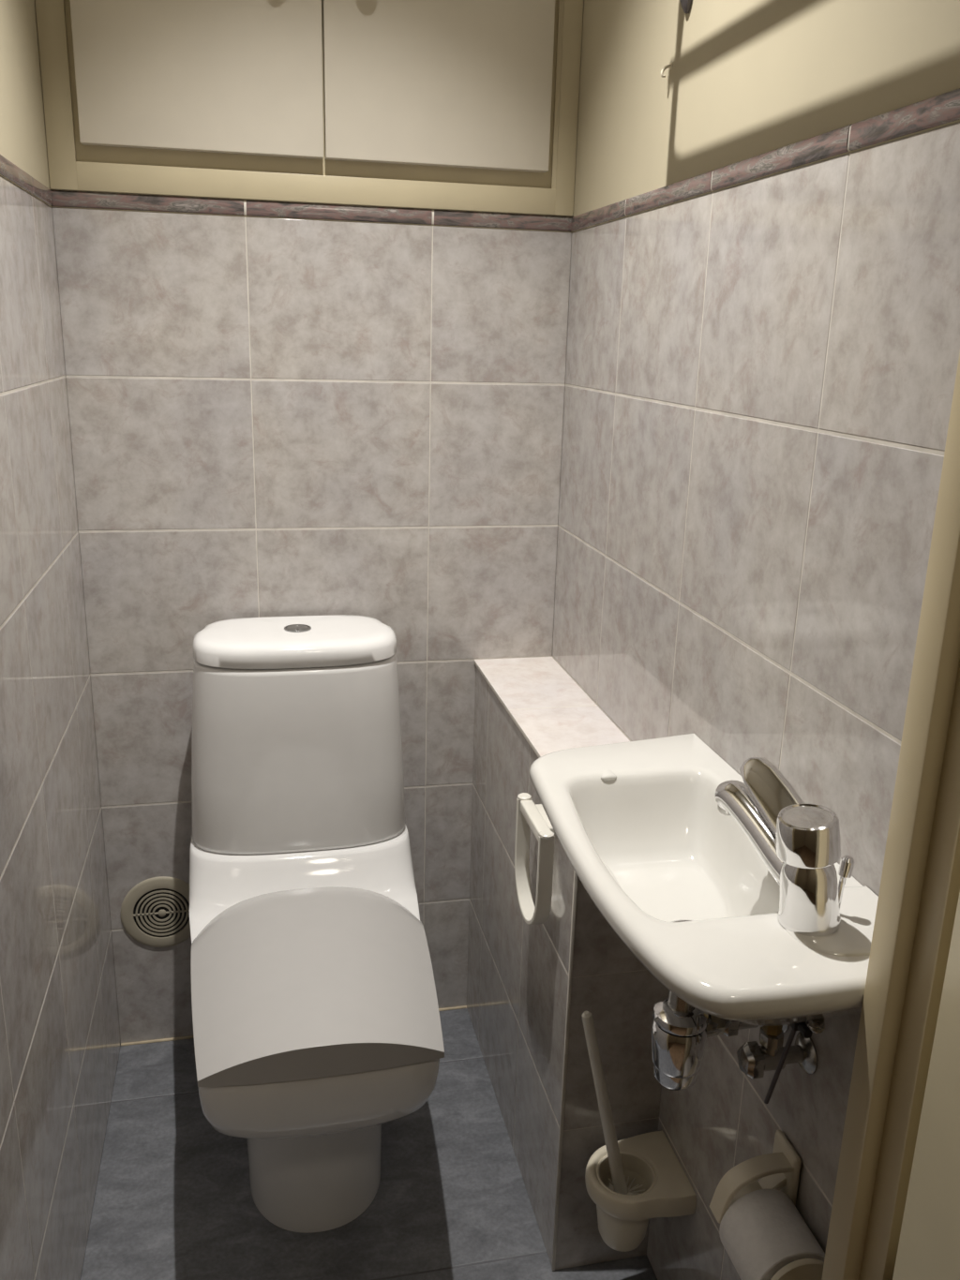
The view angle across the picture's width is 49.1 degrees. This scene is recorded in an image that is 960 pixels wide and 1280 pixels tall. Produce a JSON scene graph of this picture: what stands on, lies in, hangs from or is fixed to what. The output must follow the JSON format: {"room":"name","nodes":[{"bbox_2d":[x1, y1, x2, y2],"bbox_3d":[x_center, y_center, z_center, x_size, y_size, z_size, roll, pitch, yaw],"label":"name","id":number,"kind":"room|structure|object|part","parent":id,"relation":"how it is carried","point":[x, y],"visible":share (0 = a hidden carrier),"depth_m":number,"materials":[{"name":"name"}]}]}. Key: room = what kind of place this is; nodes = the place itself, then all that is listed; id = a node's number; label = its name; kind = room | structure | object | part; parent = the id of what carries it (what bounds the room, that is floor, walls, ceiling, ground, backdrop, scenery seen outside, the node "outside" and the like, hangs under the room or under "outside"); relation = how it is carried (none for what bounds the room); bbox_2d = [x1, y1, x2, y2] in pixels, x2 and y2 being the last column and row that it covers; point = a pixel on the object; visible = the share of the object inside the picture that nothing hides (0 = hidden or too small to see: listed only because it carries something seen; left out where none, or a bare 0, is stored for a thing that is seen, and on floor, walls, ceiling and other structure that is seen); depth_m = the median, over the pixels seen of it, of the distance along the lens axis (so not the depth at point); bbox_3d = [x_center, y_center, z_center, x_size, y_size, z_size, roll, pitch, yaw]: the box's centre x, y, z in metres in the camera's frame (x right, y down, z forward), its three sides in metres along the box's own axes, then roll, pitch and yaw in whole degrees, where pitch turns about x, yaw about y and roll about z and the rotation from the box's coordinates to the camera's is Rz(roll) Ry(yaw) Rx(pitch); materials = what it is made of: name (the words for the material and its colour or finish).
{"room":"bathroom","nodes":[
{"label":"bathroom","id":0,"kind":"room"},
{"bbox_2d":[0,0,120,1279],"bbox_3d":[-0.584,-0.204,1.117,0.100,2.500,1.190,-2,17,-12],"label":"wall","id":1,"kind":"structure","parent":0,"point":[60,1043],"depth_m":1.40,"materials":[{"name":"tile"}]},
{"bbox_2d":[0,154,53,206],"bbox_3d":[-0.526,-0.506,1.040,0.005,0.023,1.190,-2,17,-12],"label":"trim","id":2,"kind":"structure","parent":1,"relation":"attached to","point":[8,170],"depth_m":1.39,"materials":[{"name":"tile"}]},
{"bbox_2d":[48,189,574,1042],"bbox_3d":[-0.267,-0.400,1.818,1.026,2.500,0.100,-2,17,-12],"label":"wall","id":3,"kind":"structure","parent":0,"point":[269,416],"depth_m":1.80,"materials":[{"name":"tile"}]},
{"bbox_2d":[120,876,190,947],"bbox_3d":[-0.593,0.509,1.960,0.148,0.148,0.006,-2,17,-12],"label":"air vent","id":4,"kind":"object","parent":3,"relation":"in","point":[155,913],"visible":0.94,"depth_m":1.96,"materials":[{"name":"beige plastic"}]},
{"bbox_2d":[133,890,189,936],"bbox_3d":[-0.593,0.510,1.960,0.104,0.094,0.005,-2,17,-12],"label":"grille","id":5,"kind":"object","parent":4,"relation":"attached to","point":[156,913],"depth_m":1.96,"materials":[{"name":"beige plastic"}]},
{"bbox_2d":[120,1005,466,1046],"bbox_3d":[-0.359,0.767,2.091,0.678,0.006,0.006,-2,17,-12],"label":"baseboard","id":6,"kind":"structure","parent":3,"relation":"attached to","point":[462,1006],"depth_m":2.04,"materials":[{"name":"grey tile"}]},
{"bbox_2d":[34,0,582,216],"bbox_3d":[-0.230,-1.134,1.526,0.825,0.922,0.050,-2,17,-12],"label":"upper cabinet","id":7,"kind":"object","parent":3,"relation":"attached to","point":[461,105],"visible":1,"depth_m":1.62,"materials":[{"name":"beige paint"}]},
{"bbox_3d":[-0.412,-1.127,1.502,0.360,0.785,0.021,-2,17,-12],"label":"cupboard door","id":8,"kind":"part","parent":7,"relation":"part of","materials":[{"name":"white paint"}]},
{"bbox_3d":[-0.056,-1.140,1.578,0.362,0.785,0.021,-2,17,-12],"label":"cupboard door","id":9,"kind":"part","parent":7,"relation":"part of","materials":[{"name":"white paint"}]},
{"bbox_2d":[51,190,572,231],"bbox_3d":[-0.248,-0.686,1.683,0.826,0.023,0.005,-2,17,-12],"label":"trim","id":10,"kind":"structure","parent":3,"relation":"attached to","point":[61,198],"depth_m":1.67,"materials":[{"name":"tile"}]},
{"bbox_2d":[80,1008,656,1279],"bbox_3d":[-0.162,0.962,1.555,1.026,0.060,1.400,-2,17,-12],"label":"floor","id":11,"kind":"structure","parent":0,"point":[173,1200],"depth_m":1.67,"materials":[{"name":"grey tile"}]},
{"bbox_2d":[189,615,444,1233],"bbox_3d":[-0.269,0.455,1.655,0.389,0.851,0.646,-2,17,-12],"label":"toilet","id":12,"kind":"object","parent":11,"relation":"on","point":[316,1019],"visible":1,"depth_m":1.67,"materials":[{"name":"white ceramic"}]},
{"bbox_3d":[-0.308,0.003,1.760,0.337,0.040,0.181,-2,17,-12],"label":"cistern lid","id":13,"kind":"part","parent":12,"relation":"part of","materials":[{"name":"white ceramic"}]},
{"bbox_3d":[-0.306,-0.020,1.764,0.045,0.003,0.045,-2,17,-12],"label":"flush plate","id":14,"kind":"part","parent":12,"relation":"part of","materials":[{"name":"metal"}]},
{"bbox_3d":[-0.245,0.485,1.550,0.365,0.050,0.421,-2,17,-12],"label":"lid","id":15,"kind":"part","parent":12,"relation":"part of","materials":[{"name":"white plastic"}]},
{"bbox_2d":[466,656,669,1270],"bbox_3d":[0.121,0.484,1.770,0.150,0.750,0.649,-2,17,-12],"label":"tiled ledge","id":16,"kind":"object","parent":11,"relation":"on","point":[529,988],"visible":0.61,"depth_m":1.59,"materials":[{"name":"tile"}]},
{"bbox_2d":[514,792,556,924],"bbox_3d":[0.081,0.324,1.503,0.033,0.168,0.142,-2,17,-12],"label":"towel ring","id":17,"kind":"object","parent":16,"relation":"attached to","point":[529,815],"visible":0.96,"depth_m":1.49,"materials":[{"name":"white plastic"}]},
{"bbox_2d":[551,0,959,1279],"bbox_3d":[0.322,-0.236,1.311,0.100,2.500,1.190,-2,17,-12],"label":"wall","id":18,"kind":"structure","parent":0,"point":[760,373],"depth_m":1.15,"materials":[{"name":"tile"}]},
{"bbox_2d":[584,1130,696,1251],"bbox_3d":[0.208,0.775,1.450,0.132,0.111,0.124,-2,17,-12],"label":"brush holder","id":19,"kind":"object","parent":18,"relation":"attached to","point":[622,1220],"visible":0.96,"depth_m":1.42,"materials":[{"name":"beige plastic"}]},
{"bbox_2d":[580,1011,644,1195],"bbox_3d":[0.180,0.655,1.407,0.099,0.336,0.056,0,16,-4],"label":"toilet brush","id":20,"kind":"object","parent":19,"relation":"in","point":[619,1184],"visible":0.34,"depth_m":1.41,"materials":[{"name":"white plastic"}]},
{"bbox_2d":[595,1169,649,1251],"bbox_3d":[0.197,0.789,1.448,0.082,0.084,0.082,-2,17,-12],"label":"cup","id":21,"kind":"object","parent":19,"relation":"on","point":[620,1230],"depth_m":1.42,"materials":[{"name":"beige plastic"}]},
{"bbox_2d":[660,61,672,77],"bbox_3d":[0.238,-0.730,1.345,0.014,0.018,0.008,-2,17,-12],"label":"wall hook","id":22,"kind":"object","parent":18,"relation":"attached to","point":[670,65],"visible":1,"depth_m":1.34,"materials":[{"name":"beige plastic"}]},
{"bbox_2d":[679,0,691,14],"bbox_3d":[0.273,-0.769,0.961,0.102,0.184,0.654,-2,17,-12],"label":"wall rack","id":23,"kind":"object","parent":18,"relation":"attached to","point":[685,4],"visible":1,"depth_m":1.28,"materials":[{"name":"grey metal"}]},
{"bbox_2d":[529,733,878,1026],"bbox_3d":[0.207,0.252,1.092,0.248,0.121,0.541,-2,17,-12],"label":"basin","id":24,"kind":"object","parent":18,"relation":"attached to","point":[640,825],"visible":0.77,"depth_m":1.08,"materials":[{"name":"white ceramic"}]},
{"bbox_2d":[650,990,731,1090],"bbox_3d":[0.259,0.380,1.137,0.173,0.177,0.061,-10,20,-34],"label":"trap","id":25,"kind":"object","parent":24,"relation":"attached to","point":[680,1031],"visible":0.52,"depth_m":1.09,"materials":[{"name":"silver metal"}]},
{"bbox_2d":[650,1018,707,1090],"bbox_3d":[0.211,0.438,1.121,0.058,0.072,0.058,-2,17,-12],"label":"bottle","id":26,"kind":"object","parent":25,"relation":"on","point":[677,1053],"depth_m":1.10,"materials":[{"name":"silver metal"}]},
{"bbox_2d":[714,757,854,937],"bbox_3d":[0.276,0.181,0.952,0.078,0.108,0.166,-2,17,-12],"label":"mixer tap","id":27,"kind":"object","parent":24,"relation":"on","point":[797,841],"visible":1,"depth_m":0.89,"materials":[{"name":"silver metal"}]},
{"bbox_3d":[0.266,0.183,0.957,0.047,0.071,0.142,-4,17,-19],"label":"spout","id":28,"kind":"part","parent":27,"relation":"part of","materials":[{"name":"silver metal"}]},
{"bbox_3d":[0.267,0.146,0.953,0.035,0.040,0.124,-2,17,-12],"label":"lever","id":29,"kind":"part","parent":27,"relation":"part of","materials":[{"name":"silver metal"}]},
{"bbox_3d":[0.318,0.215,0.918,0.013,0.056,0.012,-2,17,-12],"label":"lift rod","id":30,"kind":"part","parent":27,"relation":"part of","materials":[{"name":"silver metal"}]},
{"bbox_2d":[763,1021,812,1103],"bbox_3d":[0.270,0.389,1.049,0.030,0.159,0.148,-10,20,-35],"label":"waste linkage","id":31,"kind":"object","parent":24,"relation":"attached to","point":[802,1027],"visible":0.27,"depth_m":1.02,"materials":[{"name":"grey metal"}]},
{"bbox_3d":[0.297,0.398,1.021,0.005,0.159,0.047,-3,17,-15],"label":"upright rod","id":32,"kind":"part","parent":31,"relation":"part of","materials":[{"name":"grey metal"}]},
{"bbox_2d":[723,1020,788,1036],"bbox_3d":[0.292,0.402,1.137,0.074,0.054,0.042,-2,17,-12],"label":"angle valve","id":33,"kind":"object","parent":18,"relation":"attached to","point":[733,1029],"visible":0.24,"depth_m":1.12,"materials":[{"name":"silver metal"}]},
{"bbox_3d":[0.265,0.409,1.134,0.020,0.035,0.034,-2,17,-12],"label":"valve knob","id":34,"kind":"part","parent":33,"relation":"part of","materials":[{"name":"silver metal"}]},
{"bbox_2d":[570,88,959,231],"bbox_3d":[0.280,-0.534,1.212,0.005,0.023,1.190,-2,17,-12],"label":"trim","id":35,"kind":"structure","parent":18,"relation":"attached to","point":[942,109],"depth_m":1.04,"materials":[{"name":"tile"}]},
{"bbox_2d":[709,1129,823,1279],"bbox_3d":[0.301,0.607,1.090,0.089,0.106,0.146,-2,17,-12],"label":"holder","id":36,"kind":"object","parent":18,"relation":"attached to","point":[780,1169],"visible":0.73,"depth_m":1.11,"materials":[{"name":"beige plastic"}]},
{"bbox_3d":[0.291,0.593,1.129,0.086,0.080,0.032,-2,17,-12],"label":"arm","id":37,"kind":"part","parent":36,"relation":"part of","materials":[{"name":"beige plastic"}]},
{"bbox_2d":[718,1189,824,1279],"bbox_3d":[0.304,0.633,1.082,0.087,0.087,0.083,-2,17,-12],"label":"toilet roll","id":38,"kind":"object","parent":36,"relation":"on","point":[763,1231],"visible":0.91,"depth_m":1.07,"materials":[{"name":"paper"}]},
{"bbox_3d":[0.330,0.590,1.143,0.010,0.101,0.050,-2,17,-12],"label":"wall plate","id":39,"kind":"part","parent":36,"relation":"part of","materials":[{"name":"beige plastic"}]},
{"bbox_2d":[736,1026,817,1079],"bbox_3d":[0.304,0.425,1.083,0.074,0.054,0.042,-2,17,-12],"label":"angle valve","id":40,"kind":"object","parent":18,"relation":"attached to","point":[753,1059],"visible":0.94,"depth_m":1.07,"materials":[{"name":"silver metal"}]},
{"bbox_3d":[0.278,0.431,1.080,0.020,0.035,0.034,-2,17,-12],"label":"valve knob","id":41,"kind":"part","parent":40,"relation":"part of","materials":[{"name":"silver metal"}]},
{"bbox_2d":[762,1018,825,1036],"bbox_3d":[0.302,0.369,1.009,0.018,0.096,0.126,1,16,-2],"label":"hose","id":42,"kind":"object","parent":40,"relation":"attached to","point":[817,1026],"visible":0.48,"depth_m":0.94,"materials":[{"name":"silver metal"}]},
{"bbox_3d":[0.186,-0.048,0.656,2.600,2.500,0.085,-2,17,-12],"label":"wall","id":43,"kind":"structure","parent":0,"visible":0},
{"bbox_2d":[820,351,959,1279],"bbox_3d":[-0.003,0.089,0.652,0.880,2.130,0.104,-2,17,-12],"label":"trim","id":44,"kind":"structure","parent":43,"relation":"attached to","point":[919,887],"depth_m":0.79,"materials":[{"name":"beige paint"}]},
{"bbox_2d":[892,892,959,1279],"bbox_3d":[0.393,0.217,0.408,0.087,2.018,0.645,-2,17,-12],"label":"door","id":45,"kind":"structure","parent":43,"relation":"in","point":[929,1241],"depth_m":0.76,"materials":[{"name":"beige wood"}]}
]}

